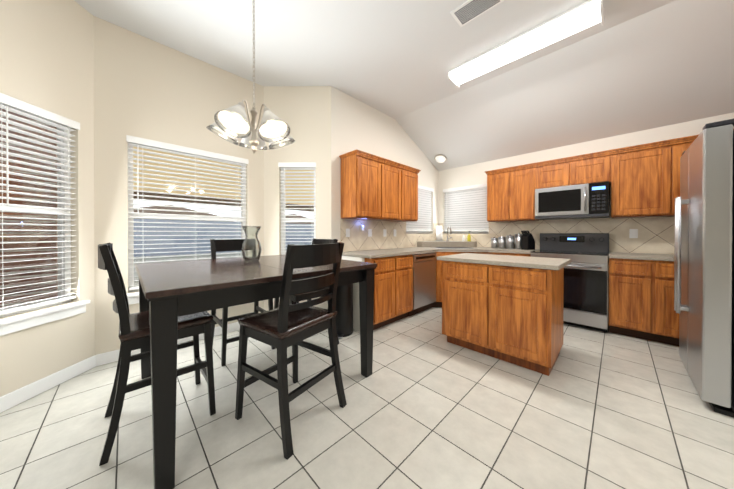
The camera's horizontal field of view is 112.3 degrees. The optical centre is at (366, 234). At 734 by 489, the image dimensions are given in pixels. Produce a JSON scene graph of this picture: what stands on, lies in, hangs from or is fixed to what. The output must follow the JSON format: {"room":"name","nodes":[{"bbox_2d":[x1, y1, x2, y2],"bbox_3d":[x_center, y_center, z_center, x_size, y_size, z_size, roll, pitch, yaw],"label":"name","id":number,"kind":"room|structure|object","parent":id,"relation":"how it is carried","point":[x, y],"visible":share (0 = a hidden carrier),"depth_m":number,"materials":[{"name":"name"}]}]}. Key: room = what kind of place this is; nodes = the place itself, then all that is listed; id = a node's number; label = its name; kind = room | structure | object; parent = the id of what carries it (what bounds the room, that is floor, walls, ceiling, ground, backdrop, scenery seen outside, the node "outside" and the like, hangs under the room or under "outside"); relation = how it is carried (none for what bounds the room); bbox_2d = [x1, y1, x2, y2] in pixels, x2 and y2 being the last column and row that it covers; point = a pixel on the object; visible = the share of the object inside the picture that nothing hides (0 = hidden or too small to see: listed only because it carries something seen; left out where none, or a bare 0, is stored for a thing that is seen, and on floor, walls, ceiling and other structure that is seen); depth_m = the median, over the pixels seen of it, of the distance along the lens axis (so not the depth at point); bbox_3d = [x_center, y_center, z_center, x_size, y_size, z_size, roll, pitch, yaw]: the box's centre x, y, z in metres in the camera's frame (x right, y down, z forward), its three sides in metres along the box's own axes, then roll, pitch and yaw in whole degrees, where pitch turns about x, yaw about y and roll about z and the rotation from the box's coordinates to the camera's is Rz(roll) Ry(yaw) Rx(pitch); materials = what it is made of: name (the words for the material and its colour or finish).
{"room":"kitchen","nodes":[
{"label":"kitchen","id":0,"kind":"room"},
{"bbox_2d":[0,307,733,488],"bbox_3d":[0.502,1.208,0.478,8.080,0.100,7.294,0,0,-44],"label":"floor","id":1,"kind":"structure","parent":0,"point":[428,406],"depth_m":1.50,"materials":[{"name":"tile"}]},
{"bbox_2d":[98,243,215,465],"bbox_3d":[-1.327,0.603,1.570,0.524,1.107,0.488,0,0,-44],"label":"chair","id":2,"kind":"object","parent":1,"relation":"on","point":[134,331],"visible":0.79,"depth_m":1.39,"materials":[{"name":"black paint"}]},
{"bbox_2d":[210,239,274,365],"bbox_3d":[-1.276,0.599,2.499,0.488,1.107,0.524,0,0,-44],"label":"chair","id":3,"kind":"object","parent":1,"relation":"on","point":[225,245],"visible":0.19,"depth_m":2.50,"materials":[{"name":"black paint"}]},
{"bbox_2d":[135,254,377,488],"bbox_3d":[-0.898,0.694,2.014,1.420,0.914,1.370,0,0,-44],"label":"dining table","id":4,"kind":"object","parent":1,"relation":"on","point":[170,293],"visible":0.75,"depth_m":1.29,"materials":[{"name":"black wood"}]},
{"bbox_2d":[241,226,261,261],"bbox_3d":[-1.034,0.080,2.207,0.166,0.310,0.166,0,0,-44],"label":"vase","id":5,"kind":"object","parent":4,"relation":"on","point":[246,257],"visible":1,"depth_m":2.17,"materials":[{"name":"clear glass"}]},
{"bbox_2d":[235,242,346,459],"bbox_3d":[-0.478,0.603,1.597,0.524,1.107,0.488,0,0,34],"label":"chair","id":6,"kind":"object","parent":1,"relation":"on","point":[284,326],"visible":1,"depth_m":1.47,"materials":[{"name":"black paint"}]},
{"bbox_2d":[274,238,338,344],"bbox_3d":[-0.637,0.598,2.585,0.524,1.107,0.488,0,0,-44],"label":"chair","id":7,"kind":"object","parent":1,"relation":"on","point":[307,296],"visible":0.12,"depth_m":2.48,"materials":[{"name":"black paint"}]},
{"bbox_2d":[335,284,352,337],"bbox_3d":[-0.312,0.812,2.870,0.298,0.670,0.344,0,0,6],"label":"trash can","id":8,"kind":"object","parent":1,"relation":"on","point":[344,310],"visible":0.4,"depth_m":2.76,"materials":[{"name":"black paint"}]},
{"bbox_2d":[342,253,401,330],"bbox_3d":[0.011,0.708,3.190,0.524,0.876,0.622,0,0,-44],"label":"base cabinet","id":9,"kind":"object","parent":1,"relation":"on","point":[388,274],"depth_m":2.98,"materials":[{"name":"brown wood"}]},
{"bbox_2d":[346,245,539,264],"bbox_3d":[1.141,0.247,3.509,2.608,0.038,1.732,0,0,-44],"label":"countertop","id":10,"kind":"structure","parent":9,"relation":"on","point":[421,254],"depth_m":3.56,"materials":[{"name":"beige stone"}]},
{"bbox_2d":[435,223,442,240],"bbox_3d":[1.400,-0.049,4.766,0.150,0.340,0.150,0,0,-44],"label":"paper towel","id":11,"kind":"object","parent":10,"relation":"on","point":[439,233],"visible":0.96,"depth_m":4.71,"materials":[{"name":"white paper"}]},
{"bbox_2d":[446,226,451,241],"bbox_3d":[1.491,-0.020,4.384,0.114,0.286,0.207,0,0,1],"label":"faucet","id":12,"kind":"object","parent":10,"relation":"on","point":[447,239],"visible":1,"depth_m":4.44,"materials":[{"name":"silver metal"}]},
{"bbox_2d":[491,237,497,247],"bbox_3d":[2.137,0.130,4.131,0.104,0.188,0.104,0,0,-44],"label":"canister","id":13,"kind":"object","parent":10,"relation":"on","point":[494,242],"visible":1,"depth_m":4.09,"materials":[{"name":"silver metal"}]},
{"bbox_2d":[498,236,505,248],"bbox_3d":[2.217,0.121,4.049,0.110,0.208,0.110,0,0,-44],"label":"canister","id":14,"kind":"object","parent":10,"relation":"on","point":[501,242],"visible":1,"depth_m":4.00,"materials":[{"name":"silver metal"}]},
{"bbox_2d":[506,235,513,248],"bbox_3d":[2.302,0.111,3.963,0.116,0.228,0.116,0,0,-44],"label":"canister","id":15,"kind":"object","parent":10,"relation":"on","point":[509,241],"visible":1,"depth_m":3.92,"materials":[{"name":"silver metal"}]},
{"bbox_2d":[515,233,521,248],"bbox_3d":[2.389,0.099,3.874,0.120,0.253,0.120,0,0,-44],"label":"canister","id":16,"kind":"object","parent":10,"relation":"on","point":[518,240],"visible":0.83,"depth_m":3.83,"materials":[{"name":"silver metal"}]},
{"bbox_2d":[521,230,534,249],"bbox_3d":[2.446,0.081,3.751,0.175,0.290,0.110,0,0,-19],"label":"knife block","id":17,"kind":"object","parent":10,"relation":"on","point":[527,241],"visible":1,"depth_m":3.71,"materials":[{"name":"black paint"}]},
{"bbox_2d":[402,261,409,318],"bbox_3d":[0.256,0.706,3.430,0.459,0.876,0.622,0,0,-44],"label":"base cabinet","id":18,"kind":"object","parent":1,"relation":"on","point":[407,282],"depth_m":3.27,"materials":[{"name":"brown wood"}]},
{"bbox_2d":[410,265,437,315],"bbox_3d":[0.645,0.705,3.783,0.729,0.876,0.664,0,0,-44],"label":"dishwasher","id":19,"kind":"object","parent":1,"relation":"on","point":[423,278],"depth_m":3.56,"materials":[{"name":"silver metal"}]},
{"bbox_2d":[438,265,441,306],"bbox_3d":[1.457,0.703,4.232,1.163,0.876,1.163,0,0,-44],"label":"base cabinet","id":20,"kind":"object","parent":1,"relation":"on","point":[439,266],"depth_m":3.80,"materials":[{"name":"brown wood"}]},
{"bbox_2d":[437,253,570,375],"bbox_3d":[1.354,0.691,2.498,0.710,0.916,1.035,0,0,-44],"label":"kitchen island","id":21,"kind":"object","parent":1,"relation":"on","point":[508,308],"visible":1,"depth_m":2.20,"materials":[{"name":"brown wood"}]},
{"bbox_2d":[487,252,530,256],"bbox_3d":[2.263,0.705,3.803,0.619,0.876,0.573,0,0,-44],"label":"base cabinet","id":22,"kind":"object","parent":1,"relation":"on","point":[511,254],"visible":0.08,"depth_m":3.57,"materials":[{"name":"brown wood"}]},
{"bbox_2d":[531,233,608,331],"bbox_3d":[2.697,0.563,3.288,0.706,1.165,0.754,0,0,-44],"label":"range","id":23,"kind":"object","parent":1,"relation":"on","point":[586,289],"visible":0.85,"depth_m":3.02,"materials":[{"name":"silver"}]},
{"bbox_2d":[609,256,664,342],"bbox_3d":[3.146,0.709,2.905,0.619,0.876,0.409,0,0,-44],"label":"base cabinet","id":24,"kind":"object","parent":1,"relation":"on","point":[641,295],"depth_m":2.68,"materials":[{"name":"brown wood"}]},
{"bbox_2d":[609,252,673,259],"bbox_3d":[3.467,0.252,2.562,0.622,0.038,1.348,0,0,-44],"label":"countertop","id":25,"kind":"structure","parent":24,"relation":"on","point":[632,256],"depth_m":2.71,"materials":[{"name":"beige stone"}]},
{"bbox_2d":[665,260,678,345],"bbox_3d":[3.355,0.710,2.692,0.619,0.876,0.483,0,0,-44],"label":"base cabinet","id":26,"kind":"object","parent":1,"relation":"on","point":[671,317],"depth_m":2.52,"materials":[{"name":"brown wood"}]},
{"bbox_2d":[674,119,733,417],"bbox_3d":[2.789,0.213,1.641,0.860,1.880,0.914,0,0,-44],"label":"fridge","id":27,"kind":"object","parent":1,"relation":"on","point":[704,263],"visible":1,"depth_m":1.61,"materials":[{"name":"grey metal"}]},
{"bbox_2d":[0,0,733,396],"bbox_3d":[0.607,-0.426,0.364,8.080,3.170,6.995,0,0,-44],"label":"wall","id":28,"kind":"structure","parent":0,"point":[108,86],"depth_m":2.46,"materials":[{"name":"beige paint"}]},
{"bbox_2d":[0,93,89,335],"bbox_3d":[-2.419,-0.134,1.793,0.165,1.572,0.570,0,0,0],"label":"window","id":29,"kind":"structure","parent":28,"relation":"in","point":[63,130],"depth_m":1.82,"materials":[{"name":"white plastic"}]},
{"bbox_2d":[0,322,239,412],"bbox_3d":[-2.454,1.101,1.627,5.175,0.100,0.626,0,0,-44],"label":"baseboard","id":30,"kind":"structure","parent":28,"relation":"attached to","point":[18,396],"depth_m":1.93,"materials":[{"name":"white wood"}]},
{"bbox_2d":[126,135,248,304],"bbox_3d":[-1.876,-0.138,2.692,1.160,1.572,0.165,0,0,-44],"label":"window","id":31,"kind":"structure","parent":28,"relation":"in","point":[148,144],"depth_m":2.58,"materials":[{"name":"white plastic"}]},
{"bbox_2d":[278,162,315,254],"bbox_3d":[-0.894,-0.141,3.209,0.570,1.572,0.165,0,0,1],"label":"window","id":32,"kind":"structure","parent":28,"relation":"in","point":[297,166],"depth_m":3.20,"materials":[{"name":"white plastic"}]},
{"bbox_2d":[346,229,349,236],"bbox_3d":[-0.258,-0.025,3.343,0.072,0.115,0.012,0,0,-44],"label":"electrical outlet","id":33,"kind":"object","parent":28,"relation":"attached to","point":[347,232],"visible":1,"depth_m":3.34,"materials":[{"name":"white plastic"}]},
{"bbox_2d":[340,153,386,220],"bbox_3d":[-0.053,-0.615,3.331,0.519,0.779,0.324,0,0,-44],"label":"upper cabinet","id":34,"kind":"object","parent":28,"relation":"attached to","point":[375,187],"depth_m":3.19,"materials":[{"name":"brown wood"}]},
{"bbox_2d":[368,229,371,236],"bbox_3d":[0.047,-0.026,3.646,0.072,0.115,0.008,0,0,-44],"label":"electrical outlet","id":35,"kind":"object","parent":28,"relation":"attached to","point":[369,232],"visible":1,"depth_m":3.64,"materials":[{"name":"white plastic"}]},
{"bbox_2d":[383,229,386,236],"bbox_3d":[0.284,-0.028,3.876,0.072,0.115,0.012,0,0,-44],"label":"electrical outlet","id":36,"kind":"object","parent":28,"relation":"attached to","point":[384,232],"visible":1,"depth_m":3.87,"materials":[{"name":"white plastic"}]},
{"bbox_2d":[387,161,406,220],"bbox_3d":[0.240,-0.616,3.618,0.590,0.779,0.324,0,0,-44],"label":"upper cabinet","id":37,"kind":"object","parent":28,"relation":"attached to","point":[396,174],"depth_m":3.59,"materials":[{"name":"brown wood"}]},
{"bbox_2d":[407,169,418,220],"bbox_3d":[0.533,-0.618,3.906,0.519,0.779,0.324,0,0,-44],"label":"upper cabinet","id":38,"kind":"object","parent":28,"relation":"attached to","point":[412,174],"depth_m":3.86,"materials":[{"name":"brown wood"}]},
{"bbox_2d":[406,185,433,233],"bbox_3d":[0.955,-0.467,4.632,0.916,0.892,0.135,0,0,-44],"label":"window","id":39,"kind":"structure","parent":28,"relation":"in","point":[422,224],"depth_m":4.72,"materials":[{"name":"white plastic"}]},
{"bbox_2d":[443,183,488,233],"bbox_3d":[1.889,-0.467,4.705,0.135,0.892,0.886,0,0,-44],"label":"window","id":40,"kind":"structure","parent":28,"relation":"in","point":[465,209],"depth_m":4.67,"materials":[{"name":"white plastic"}]},
{"bbox_2d":[486,169,512,220],"bbox_3d":[2.232,-0.618,4.040,0.324,0.779,0.399,0,0,-44],"label":"upper cabinet","id":41,"kind":"object","parent":28,"relation":"attached to","point":[499,184],"depth_m":3.92,"materials":[{"name":"brown wood"}]},
{"bbox_2d":[513,165,538,220],"bbox_3d":[2.422,-0.617,3.846,0.324,0.779,0.399,0,0,-44],"label":"upper cabinet","id":42,"kind":"object","parent":28,"relation":"attached to","point":[525,178],"depth_m":3.69,"materials":[{"name":"brown wood"}]},
{"bbox_2d":[537,157,576,188],"bbox_3d":[2.723,-0.831,3.539,0.324,0.350,0.459,0,0,-44],"label":"upper cabinet","id":43,"kind":"object","parent":28,"relation":"attached to","point":[551,174],"depth_m":3.40,"materials":[{"name":"brown wood"}]},
{"bbox_2d":[535,181,609,219],"bbox_3d":[2.789,-0.437,3.374,0.460,0.420,0.756,0,0,-44],"label":"microwave","id":44,"kind":"object","parent":43,"relation":"attached to","point":[589,200],"visible":1,"depth_m":3.22,"materials":[{"name":"silver metal"}]},
{"bbox_2d":[577,153,612,184],"bbox_3d":[2.955,-0.829,3.303,0.324,0.350,0.459,0,0,-44],"label":"upper cabinet","id":45,"kind":"object","parent":28,"relation":"attached to","point":[598,167],"depth_m":3.13,"materials":[{"name":"brown wood"}]},
{"bbox_2d":[629,229,637,237],"bbox_3d":[3.365,-0.014,3.108,0.008,0.115,0.072,0,0,-44],"label":"electrical outlet","id":46,"kind":"object","parent":28,"relation":"attached to","point":[633,233],"visible":1,"depth_m":3.11,"materials":[{"name":"white plastic"}]},
{"bbox_2d":[609,141,684,216],"bbox_3d":[3.303,-0.613,2.950,0.324,0.779,0.534,0,0,-44],"label":"upper cabinet","id":47,"kind":"object","parent":28,"relation":"attached to","point":[643,180],"depth_m":2.82,"materials":[{"name":"brown wood"}]},
{"bbox_2d":[685,129,733,150],"bbox_3d":[3.610,-0.612,2.638,0.324,0.779,0.598,0,0,-44],"label":"upper cabinet","id":48,"kind":"object","parent":28,"relation":"attached to","point":[688,140],"depth_m":2.61,"materials":[{"name":"brown wood"}]},
{"bbox_2d":[74,0,733,170],"bbox_3d":[0.502,-1.617,0.465,8.080,0.791,7.294,0,0,-44],"label":"ceiling","id":49,"kind":"structure","parent":0,"point":[629,66],"depth_m":2.53,"materials":[{"name":"white paint"}]},
{"bbox_2d":[206,0,294,152],"bbox_3d":[-0.805,-1.242,1.793,0.585,1.311,0.600,0,0,-44],"label":"chandelier","id":50,"kind":"object","parent":49,"relation":"hanging from","point":[231,123],"visible":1,"depth_m":1.72,"materials":[{"name":"white glass"}]},
{"bbox_2d":[435,154,446,162],"bbox_3d":[1.381,-1.407,4.643,0.230,0.073,0.230,0,-23,46],"label":"dome light","id":51,"kind":"object","parent":49,"relation":"attached to","point":[440,158],"visible":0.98,"depth_m":4.59,"materials":[{"name":"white glass"}]},
{"bbox_2d":[450,0,503,26],"bbox_3d":[0.909,-1.891,2.046,0.210,0.014,0.360,0,0,-44],"label":"ceiling vent","id":52,"kind":"object","parent":49,"relation":"in","point":[466,12],"visible":1,"depth_m":2.07,"materials":[{"name":"white metal"}]},
{"bbox_2d":[448,0,603,87],"bbox_3d":[1.493,-1.855,2.494,0.280,0.088,1.294,0,0,-44],"label":"fluorescent ceiling light","id":53,"kind":"object","parent":49,"relation":"attached to","point":[584,15],"visible":1,"depth_m":2.33,"materials":[{"name":"white plastic"}]},
{"label":"outside","id":54,"kind":"structure","parent":0,"visible":0},
{"bbox_2d":[134,250,286,286],"bbox_3d":[-13.940,1.216,14.177,80.000,0.100,50.000,0,0,-44],"label":"ground","id":55,"kind":"structure","parent":54,"point":[196,256],"depth_m":12.15,"materials":[{"name":"grey"}]},
{"bbox_2d":[0,108,57,309],"bbox_3d":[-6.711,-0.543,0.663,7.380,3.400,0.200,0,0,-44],"label":"brick house","id":56,"kind":"structure","parent":55,"relation":"on","point":[13,270],"depth_m":3.03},
{"bbox_2d":[134,205,233,221],"bbox_3d":[-27.207,-1.392,33.374,16.200,4.800,7.000,0,0,-44],"label":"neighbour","id":57,"kind":"structure","parent":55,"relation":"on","point":[169,212],"depth_m":31.01,"materials":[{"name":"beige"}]},
{"bbox_2d":[133,146,313,210],"bbox_3d":[-1.645,-0.202,7.150,8.300,2.660,5.550,0,0,-44],"label":"patio roof","id":58,"kind":"structure","parent":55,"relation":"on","point":[173,183],"depth_m":6.07,"materials":[{"name":"beige"}]},
{"bbox_2d":[134,219,313,256],"bbox_3d":[-4.163,0.191,4.222,60.000,1.900,22.100,0,0,-44],"label":"fence","id":59,"kind":"object","parent":55,"relation":"on","point":[174,249],"depth_m":13.72,"materials":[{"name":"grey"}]},
{"bbox_2d":[286,214,313,223],"bbox_3d":[-15.081,-1.346,45.289,15.200,4.600,7.000,0,0,-44],"label":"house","id":60,"kind":"structure","parent":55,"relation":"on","point":[288,214],"depth_m":43.01,"materials":[{"name":"beige"}]}
]}

